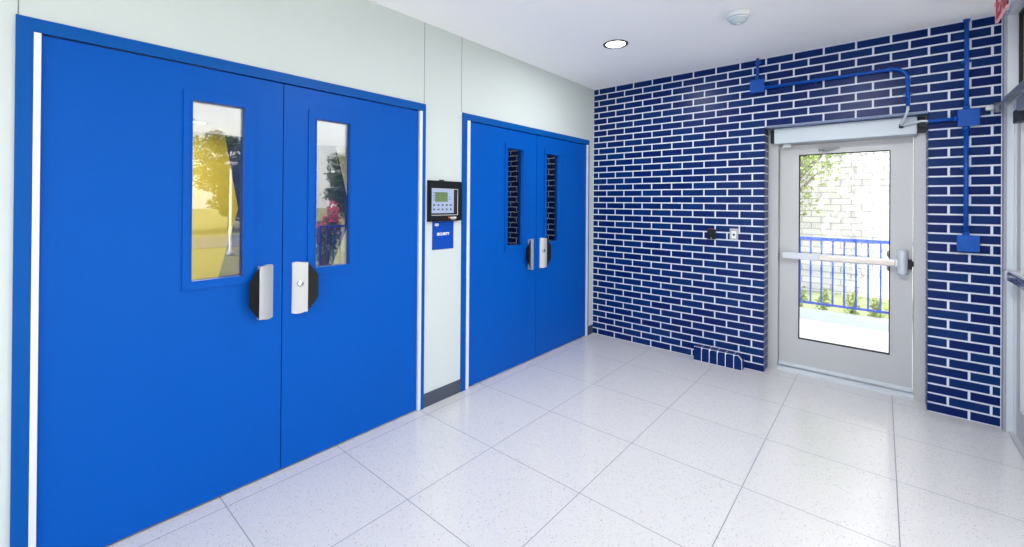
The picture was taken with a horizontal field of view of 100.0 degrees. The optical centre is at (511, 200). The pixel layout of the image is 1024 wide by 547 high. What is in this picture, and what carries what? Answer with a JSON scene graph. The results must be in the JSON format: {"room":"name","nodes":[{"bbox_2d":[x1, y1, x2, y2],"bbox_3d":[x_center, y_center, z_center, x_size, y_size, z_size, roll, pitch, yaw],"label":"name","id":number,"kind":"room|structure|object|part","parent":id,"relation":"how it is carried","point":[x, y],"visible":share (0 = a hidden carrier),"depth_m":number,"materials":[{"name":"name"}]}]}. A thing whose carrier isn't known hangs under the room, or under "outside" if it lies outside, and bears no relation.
{"room":"entrance lobby","nodes":[
{"label":"entrance lobby","id":0,"kind":"room"},
{"bbox_2d":[192,132,346,279],"bbox_3d":[-5.392,0.220,5.797,0.104,2.520,6.962,0,0,41],"label":"windows","id":1,"kind":"structure","parent":0,"point":[217,158],"depth_m":6.79,"materials":[{"name":"glass"}]},
{"bbox_2d":[193,101,347,147],"bbox_3d":[-3.349,-1.281,4.211,5.260,0.500,7.200,0,0,41],"label":"ceiling","id":2,"kind":"structure","parent":0,"point":[222,120],"depth_m":5.83,"materials":[{"name":"paint"}]},
{"bbox_2d":[193,121,208,123],"bbox_3d":[-4.120,-1.028,5.663,0.202,0.007,0.202,0,0,41],"label":"recessed light","id":3,"kind":"object","parent":2,"relation":"in","point":[196,122],"visible":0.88,"depth_m":5.65,"materials":[{"name":"white"}]},
{"bbox_2d":[0,0,593,546],"bbox_3d":[-1.390,0.098,2.356,0.140,2.800,6.962,0,0,41],"label":"wall","id":4,"kind":"structure","parent":0,"point":[366,45],"depth_m":2.72,"materials":[{"name":"white paint"}]},
{"bbox_2d":[28,32,282,546],"bbox_3d":[-1.577,0.418,2.029,0.095,2.146,0.926,0,0,41],"label":"door","id":5,"kind":"structure","parent":4,"relation":"in","point":[155,389],"depth_m":1.92,"materials":[{"name":"blue paint"}]},
{"bbox_3d":[-1.473,-0.051,2.164,0.042,0.962,0.306,0,0,41],"label":"glazing frame","id":6,"kind":"part","parent":5,"relation":"part of","materials":[{"name":"blue paint"}]},
{"bbox_3d":[-1.489,-0.048,2.171,0.006,0.873,0.223,0,0,41],"label":"glass pane","id":7,"kind":"part","parent":5,"relation":"part of","materials":[{"name":"glass"}]},
{"bbox_3d":[-1.347,0.489,2.282,0.040,0.281,0.132,0,0,22],"label":"pull handle","id":8,"kind":"part","parent":5,"relation":"part of","materials":[{"name":"black plastic"}]},
{"bbox_2d":[10,14,425,546],"bbox_3d":[-1.326,0.396,2.426,0.157,2.205,1.949,0,0,41],"label":"door frame","id":9,"kind":"structure","parent":4,"relation":"attached to","point":[25,26],"depth_m":1.66,"materials":[{"name":"blue paint"}]},
{"bbox_2d":[280,84,422,468],"bbox_3d":[-0.965,0.425,2.740,0.095,2.146,0.940,0,0,41],"label":"door","id":10,"kind":"structure","parent":4,"relation":"in","point":[351,330],"depth_m":2.70,"materials":[{"name":"blue paint"}]},
{"bbox_3d":[-1.186,0.490,2.469,0.132,0.281,0.040,1,0,-31],"label":"pull handle","id":11,"kind":"part","parent":10,"relation":"part of","materials":[{"name":"black plastic"}]},
{"bbox_3d":[-1.089,-0.046,2.611,0.042,0.962,0.308,0,0,41],"label":"glazing frame","id":12,"kind":"part","parent":10,"relation":"part of","materials":[{"name":"blue paint"}]},
{"bbox_3d":[-1.102,-0.044,2.620,0.006,0.873,0.213,0,0,41],"label":"glass pane","id":13,"kind":"part","parent":10,"relation":"part of","materials":[{"name":"clear glass"}]},
{"bbox_2d":[424,38,424,100],"bbox_3d":[-0.635,-0.997,3.120,0.002,0.595,0.004,0,0,41],"label":"joint","id":14,"kind":"object","parent":4,"relation":"attached to","point":[424,38],"visible":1,"depth_m":3.12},
{"bbox_2d":[424,379,460,407],"bbox_3d":[-0.526,1.457,3.253,0.008,0.100,0.364,0,0,41],"label":"baseboard","id":15,"kind":"structure","parent":4,"relation":"attached to","point":[434,396],"depth_m":3.25,"materials":[{"name":"grey rubber"}]},
{"bbox_2d":[432,221,453,249],"bbox_3d":[-0.522,0.261,3.254,0.007,0.209,0.205,0,0,41],"label":"room sign","id":16,"kind":"object","parent":4,"relation":"attached to","point":[443,231],"visible":1,"depth_m":3.25,"materials":[{"name":"blue plastic"}]},
{"bbox_2d":[427,180,461,221],"bbox_3d":[-0.506,-0.001,3.245,0.040,0.312,0.311,0,0,41],"label":"panel","id":17,"kind":"object","parent":4,"relation":"attached to","point":[443,197],"visible":1,"depth_m":3.22,"materials":[{"name":"black plastic"}]},
{"bbox_3d":[-0.517,0.003,3.216,0.003,0.179,0.214,0,0,41],"label":"keypad plate","id":18,"kind":"part","parent":17,"relation":"part of","materials":[{"name":"grey plastic"}]},
{"bbox_3d":[-0.508,0.009,3.235,0.010,0.207,0.264,0,0,41],"label":"panel","id":19,"kind":"part","parent":17,"relation":"part of","materials":[{"name":"grey plastic"}]},
{"bbox_2d":[461,71,461,112],"bbox_3d":[-0.398,-0.994,3.396,0.002,0.595,0.004,0,0,41],"label":"joint","id":20,"kind":"object","parent":4,"relation":"attached to","point":[461,71],"visible":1,"depth_m":3.39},
{"bbox_2d":[465,120,536,389],"bbox_3d":[-0.069,0.435,3.782,0.095,2.146,0.924,0,0,41],"label":"door","id":21,"kind":"structure","parent":4,"relation":"in","point":[501,162],"depth_m":3.73,"materials":[{"name":"blue paint"}]},
{"bbox_3d":[0.007,-0.032,3.910,0.006,0.873,0.219,0,0,41],"label":"glass pane","id":22,"kind":"part","parent":21,"relation":"part of","materials":[{"name":"glass"}]},
{"bbox_3d":[0.017,-0.034,3.897,0.042,0.962,0.270,0,0,41],"label":"glazing frame","id":23,"kind":"part","parent":21,"relation":"part of","materials":[{"name":"blue paint"}]},
{"bbox_3d":[0.160,0.505,4.034,0.040,0.281,0.132,0,0,22],"label":"pull handle","id":24,"kind":"part","parent":21,"relation":"part of","materials":[{"name":"black plastic"}]},
{"bbox_2d":[460,113,589,391],"bbox_3d":[0.178,0.413,4.175,0.157,2.205,1.937,0,0,41],"label":"door frame","id":25,"kind":"structure","parent":4,"relation":"attached to","point":[465,116],"depth_m":3.42,"materials":[{"name":"blue paint"}]},
{"bbox_2d":[535,135,588,356],"bbox_3d":[0.540,0.442,4.491,0.095,2.146,0.936,0,0,41],"label":"door","id":26,"kind":"structure","parent":4,"relation":"in","point":[561,309],"depth_m":4.46,"materials":[{"name":"blue paint"}]},
{"bbox_3d":[0.321,0.507,4.221,0.132,0.281,0.040,1,0,-31],"label":"pull handle","id":27,"kind":"part","parent":26,"relation":"part of","materials":[{"name":"black plastic"}]},
{"bbox_3d":[0.390,-0.027,4.356,0.006,0.873,0.230,0,0,41],"label":"glass pane","id":28,"kind":"part","parent":26,"relation":"part of","materials":[{"name":"glass"}]},
{"bbox_3d":[0.401,-0.030,4.344,0.042,0.962,0.290,0,0,41],"label":"glazing frame","id":29,"kind":"part","parent":26,"relation":"part of","materials":[{"name":"blue paint"}]},
{"bbox_2d":[588,324,592,334],"bbox_3d":[0.890,1.473,4.901,0.008,0.100,0.108,0,0,41],"label":"baseboard","id":30,"kind":"structure","parent":4,"relation":"attached to","point":[590,328],"depth_m":4.90,"materials":[{"name":"grey rubber"}]},
{"bbox_2d":[104,333,1023,546],"bbox_3d":[-2.151,1.595,3.087,8.762,0.200,7.500,0,0,41],"label":"floor","id":31,"kind":"structure","parent":0,"point":[592,440],"depth_m":2.39,"materials":[{"name":"tile"}]},
{"bbox_2d":[694,344,744,370],"bbox_3d":[1.933,1.460,4.022,0.419,0.134,0.092,0,0,41],"label":"brick plinth","id":32,"kind":"object","parent":31,"relation":"on","point":[703,353],"visible":1,"depth_m":3.98,"materials":[{"name":"blue brick"}]},
{"bbox_2d":[777,364,912,399],"bbox_3d":[2.802,1.518,3.666,0.903,0.030,0.165,0,0,41],"label":"threshold","id":33,"kind":"object","parent":31,"relation":"on","point":[891,391],"visible":0.8,"depth_m":3.59,"materials":[{"name":"metal"}]},
{"bbox_2d":[1006,0,1023,433],"bbox_3d":[-0.136,0.103,1.204,3.262,2.800,7.070,0,0,41],"label":"frame","id":34,"kind":"object","parent":31,"relation":"on","point":[1016,6],"visible":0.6,"depth_m":2.84,"materials":[{"name":"metal"}]},
{"bbox_2d":[1001,10,1007,431],"bbox_3d":[3.297,0.134,2.877,0.014,2.800,0.060,0,0,41],"label":"sealant","id":35,"kind":"structure","parent":34,"relation":"attached to","point":[1005,16],"depth_m":2.86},
{"bbox_2d":[1008,431,1023,459],"bbox_3d":[2.952,1.524,2.380,0.102,0.012,1.240,0,0,41],"label":"threshold","id":36,"kind":"object","parent":31,"relation":"on","point":[1020,447],"depth_m":2.69,"materials":[{"name":"grey metal"}]},
{"bbox_2d":[370,0,1013,89],"bbox_3d":[0.023,-1.520,1.314,3.550,0.450,7.600,0,0,41],"label":"ceiling","id":37,"kind":"structure","parent":0,"point":[565,39],"depth_m":3.15,"materials":[{"name":"paint"}]},
{"bbox_2d":[603,39,627,48],"bbox_3d":[0.849,-1.279,3.519,0.202,0.007,0.202,0,0,41],"label":"recessed light","id":38,"kind":"object","parent":37,"relation":"in","point":[612,44],"visible":1,"depth_m":3.52,"materials":[{"name":"white"}]},
{"bbox_2d":[726,8,749,24],"bbox_3d":[1.541,-1.241,2.927,0.146,0.077,0.146,0,0,41],"label":"sensor","id":39,"kind":"object","parent":37,"relation":"attached to","point":[740,16],"visible":1,"depth_m":2.89,"materials":[{"name":"white plastic"}]},
{"bbox_2d":[994,0,1008,23],"bbox_3d":[2.826,-1.171,2.479,0.044,0.200,0.501,0,0,41],"label":"exit sign","id":40,"kind":"object","parent":37,"relation":"hanging from","point":[1000,6],"visible":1,"depth_m":2.51,"materials":[{"name":"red plastic"}]},
{"bbox_3d":[2.826,-1.161,2.479,0.006,0.170,0.308,0,0,41],"label":"panel","id":41,"kind":"part","parent":40,"relation":"part of","materials":[{"name":"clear plastic"}]},
{"bbox_2d":[592,15,1002,427],"bbox_3d":[2.149,0.129,4.062,3.280,2.800,0.240,0,0,41],"label":"brick wall","id":42,"kind":"structure","parent":0,"point":[676,158],"depth_m":3.89,"materials":[{"name":"blue brick"}]},
{"bbox_2d":[707,228,715,238],"bbox_3d":[1.902,0.316,4.099,0.076,0.102,0.024,0,0,41],"label":"card reader","id":43,"kind":"object","parent":42,"relation":"attached to","point":[711,233],"visible":1,"depth_m":4.09,"materials":[{"name":"black plastic"}]},
{"bbox_2d":[730,228,737,239],"bbox_3d":[2.051,0.310,3.975,0.072,0.104,0.018,0,0,41],"label":"switch","id":44,"kind":"object","parent":42,"relation":"attached to","point":[733,232],"visible":1,"depth_m":3.97,"materials":[{"name":"metal"}]},
{"bbox_2d":[750,79,764,93],"bbox_3d":[2.194,-1.020,3.839,0.110,0.112,0.057,0,0,41],"label":"junction box","id":45,"kind":"object","parent":42,"relation":"attached to","point":[756,86],"visible":1,"depth_m":3.82,"materials":[{"name":"blue paint"}]},
{"bbox_2d":[755,58,760,79],"bbox_3d":[2.199,-1.176,3.846,0.048,0.190,0.041,0,0,41],"label":"conduit","id":46,"kind":"object","parent":42,"relation":"attached to","point":[757,62],"visible":0.99,"depth_m":3.83,"materials":[{"name":"blue metal"}]},
{"bbox_2d":[764,67,911,105],"bbox_3d":[2.599,-0.861,3.499,0.967,0.313,0.041,0,0,41],"label":"conduit","id":47,"kind":"object","parent":42,"relation":"attached to","point":[908,93],"visible":0.99,"depth_m":3.35,"materials":[{"name":"blue metal"}]},
{"bbox_2d":[899,106,927,127],"bbox_3d":[2.998,-0.632,3.208,0.161,0.153,0.122,0,0,41],"label":"cable","id":48,"kind":"object","parent":47,"relation":"attached to","point":[901,125],"visible":1,"depth_m":3.22,"materials":[{"name":"metal"}]},
{"bbox_2d":[779,137,913,391],"bbox_3d":[2.799,0.497,3.652,0.901,1.990,0.181,0,0,41],"label":"door","id":49,"kind":"structure","parent":42,"relation":"in","point":[892,369],"depth_m":3.56,"materials":[{"name":"grey metal"}]},
{"bbox_2d":[767,116,925,401],"bbox_3d":[2.791,0.445,3.656,1.046,2.175,0.130,0,0,41],"label":"door frame","id":50,"kind":"structure","parent":42,"relation":"attached to","point":[919,148],"depth_m":3.31,"materials":[{"name":"grey metal"}]},
{"bbox_2d":[765,111,927,129],"bbox_3d":[2.703,-0.650,3.548,1.042,0.012,0.166,0,0,41],"label":"lintel","id":51,"kind":"object","parent":42,"relation":"attached to","point":[918,114],"visible":0.93,"depth_m":3.46,"materials":[{"name":"paint"}]},
{"bbox_2d":[771,116,924,147],"bbox_3d":[2.735,-0.555,3.572,1.013,0.169,0.095,0,0,41],"label":"operator","id":52,"kind":"object","parent":42,"relation":"attached to","point":[881,128],"visible":1,"depth_m":3.51,"materials":[{"name":"grey plastic"}]},
{"bbox_2d":[961,126,970,234],"bbox_3d":[3.170,-0.140,3.001,0.048,0.765,0.041,0,0,41],"label":"conduit","id":53,"kind":"object","parent":42,"relation":"attached to","point":[966,129],"visible":1,"depth_m":2.99,"materials":[{"name":"blue metal"}]},
{"bbox_2d":[961,18,970,109],"bbox_3d":[3.176,-0.949,3.003,0.048,0.635,0.041,0,0,41],"label":"conduit","id":54,"kind":"object","parent":42,"relation":"attached to","point":[966,60],"visible":1,"depth_m":2.99,"materials":[{"name":"blue metal"}]},
{"bbox_2d":[957,108,979,126],"bbox_3d":[3.177,-0.576,2.992,0.107,0.115,0.052,0,0,41],"label":"junction box","id":55,"kind":"object","parent":42,"relation":"attached to","point":[967,117],"visible":1,"depth_m":2.98,"materials":[{"name":"blue paint"}]},
{"bbox_2d":[928,116,957,122],"bbox_3d":[3.083,-0.577,3.075,0.150,0.034,0.035,0,0,41],"label":"conduit","id":56,"kind":"object","parent":55,"relation":"attached to","point":[955,118],"visible":1,"depth_m":3.07,"materials":[{"name":"blue metal"}]},
{"bbox_2d":[957,235,979,251],"bbox_3d":[3.171,0.296,2.990,0.110,0.114,0.052,0,0,41],"label":"junction box","id":57,"kind":"object","parent":42,"relation":"attached to","point":[967,243],"visible":1,"depth_m":2.97,"materials":[{"name":"blue paint"}]},
{"bbox_2d":[985,80,1023,123],"bbox_3d":[3.008,-0.587,2.531,0.120,0.195,0.949,0,0,37],"label":"door closer","id":58,"kind":"object","parent":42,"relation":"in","point":[1018,114],"depth_m":2.63,"materials":[{"name":"metal"}]},
{"bbox_3d":[3.051,-0.624,2.641,0.039,0.041,0.698,0,0,38],"label":"arm","id":59,"kind":"part","parent":58,"relation":"part of","materials":[{"name":"metal"}]},
{"bbox_2d":[1003,122,1023,445],"bbox_3d":[2.921,0.444,2.397,0.122,2.150,1.098,0,0,41],"label":"door","id":60,"kind":"structure","parent":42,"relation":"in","point":[1016,277],"depth_m":2.73,"materials":[{"name":"grey metal"}]},
{"bbox_3d":[2.951,0.444,2.371,0.044,2.150,1.098,0,0,41],"label":"panel","id":61,"kind":"part","parent":60,"relation":"part of","materials":[{"name":"grey metal"}]},
{"bbox_2d":[1019,7,1023,82],"bbox_3d":[2.969,-0.971,2.385,0.024,0.530,1.135,0,0,41],"label":"window","id":62,"kind":"structure","parent":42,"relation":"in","point":[1021,14],"depth_m":2.81,"materials":[{"name":"clear glass"}]},
{"bbox_3d":[2.969,-0.971,2.385,0.006,0.502,1.107,0,0,41],"label":"glass pane","id":63,"kind":"part","parent":62,"relation":"part of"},
{"bbox_2d":[801,289,888,318],"bbox_3d":[4.383,1.982,7.436,26.000,0.550,2.980,0,0,41],"label":"bed","id":64,"kind":"object","parent":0,"point":[838,298],"depth_m":7.23,"materials":[{"name":"soil"}]},
{"bbox_2d":[800,286,808,306],"bbox_3d":[4.120,1.457,6.168,0.293,0.489,0.227,0,0,-13],"label":"shrub","id":65,"kind":"object","parent":64,"relation":"on","point":[803,297],"visible":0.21,"depth_m":6.14,"materials":[{"name":"green plant"}]},
{"bbox_2d":[800,154,845,221],"bbox_3d":[4.795,-1.044,7.464,2.200,5.532,2.132,0,0,-18],"label":"tree","id":66,"kind":"object","parent":64,"relation":"on","point":[808,164],"visible":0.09,"depth_m":7.18,"materials":[{"name":"green plant"}]},
{"bbox_2d":[815,287,831,309],"bbox_3d":[4.400,1.462,6.059,0.244,0.483,0.256,0,0,14],"label":"shrub","id":67,"kind":"object","parent":64,"relation":"on","point":[826,296],"visible":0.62,"depth_m":6.04,"materials":[{"name":"green plant"}]},
{"bbox_2d":[841,290,863,314],"bbox_3d":[4.575,1.454,5.780,0.244,0.500,0.254,0,0,41],"label":"shrub","id":68,"kind":"object","parent":64,"relation":"on","point":[849,311],"visible":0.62,"depth_m":5.77,"materials":[{"name":"green plant"}]},
{"bbox_2d":[866,297,888,317],"bbox_3d":[4.743,1.477,5.584,0.233,0.455,0.256,0,0,41],"label":"shrub","id":69,"kind":"object","parent":64,"relation":"on","point":[874,305],"visible":0.7,"depth_m":5.58,"materials":[{"name":"green plant"}]},
{"bbox_2d":[800,318,912,382],"bbox_3d":[2.681,1.697,5.303,8.200,0.280,2.158,0,0,41],"label":"ground porch","id":70,"kind":"structure","parent":0,"point":[871,339],"depth_m":4.99,"materials":[{"name":"concrete"}]},
{"bbox_2d":[800,307,925,336],"bbox_3d":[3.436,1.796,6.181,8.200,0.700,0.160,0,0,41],"label":"curb","id":71,"kind":"object","parent":70,"relation":"on","point":[882,324],"depth_m":5.42,"materials":[{"name":"concrete"}]},
{"bbox_2d":[800,236,888,313],"bbox_3d":[4.383,0.967,5.375,5.118,0.965,0.040,0,0,41],"label":"railing","id":72,"kind":"object","parent":71,"relation":"on","point":[821,239],"visible":0.26,"depth_m":5.48,"materials":[{"name":"blue metal"}]},
{"bbox_3d":[4.393,0.505,5.371,5.100,0.040,0.040,0,0,41],"label":"rail","id":73,"kind":"part","parent":72,"relation":"part of","materials":[{"name":"blue metal"}]},
{"bbox_3d":[4.387,1.360,5.368,5.100,0.028,0.028,0,0,41],"label":"rail","id":74,"kind":"part","parent":72,"relation":"part of","materials":[{"name":"blue paint"}]},
{"bbox_2d":[800,137,913,298],"bbox_3d":[5.473,-0.881,8.689,26.000,6.300,0.300,0,0,41],"label":"wall","id":75,"kind":"structure","parent":0,"point":[856,206],"depth_m":7.87,"materials":[{"name":"white brick"}]}
]}

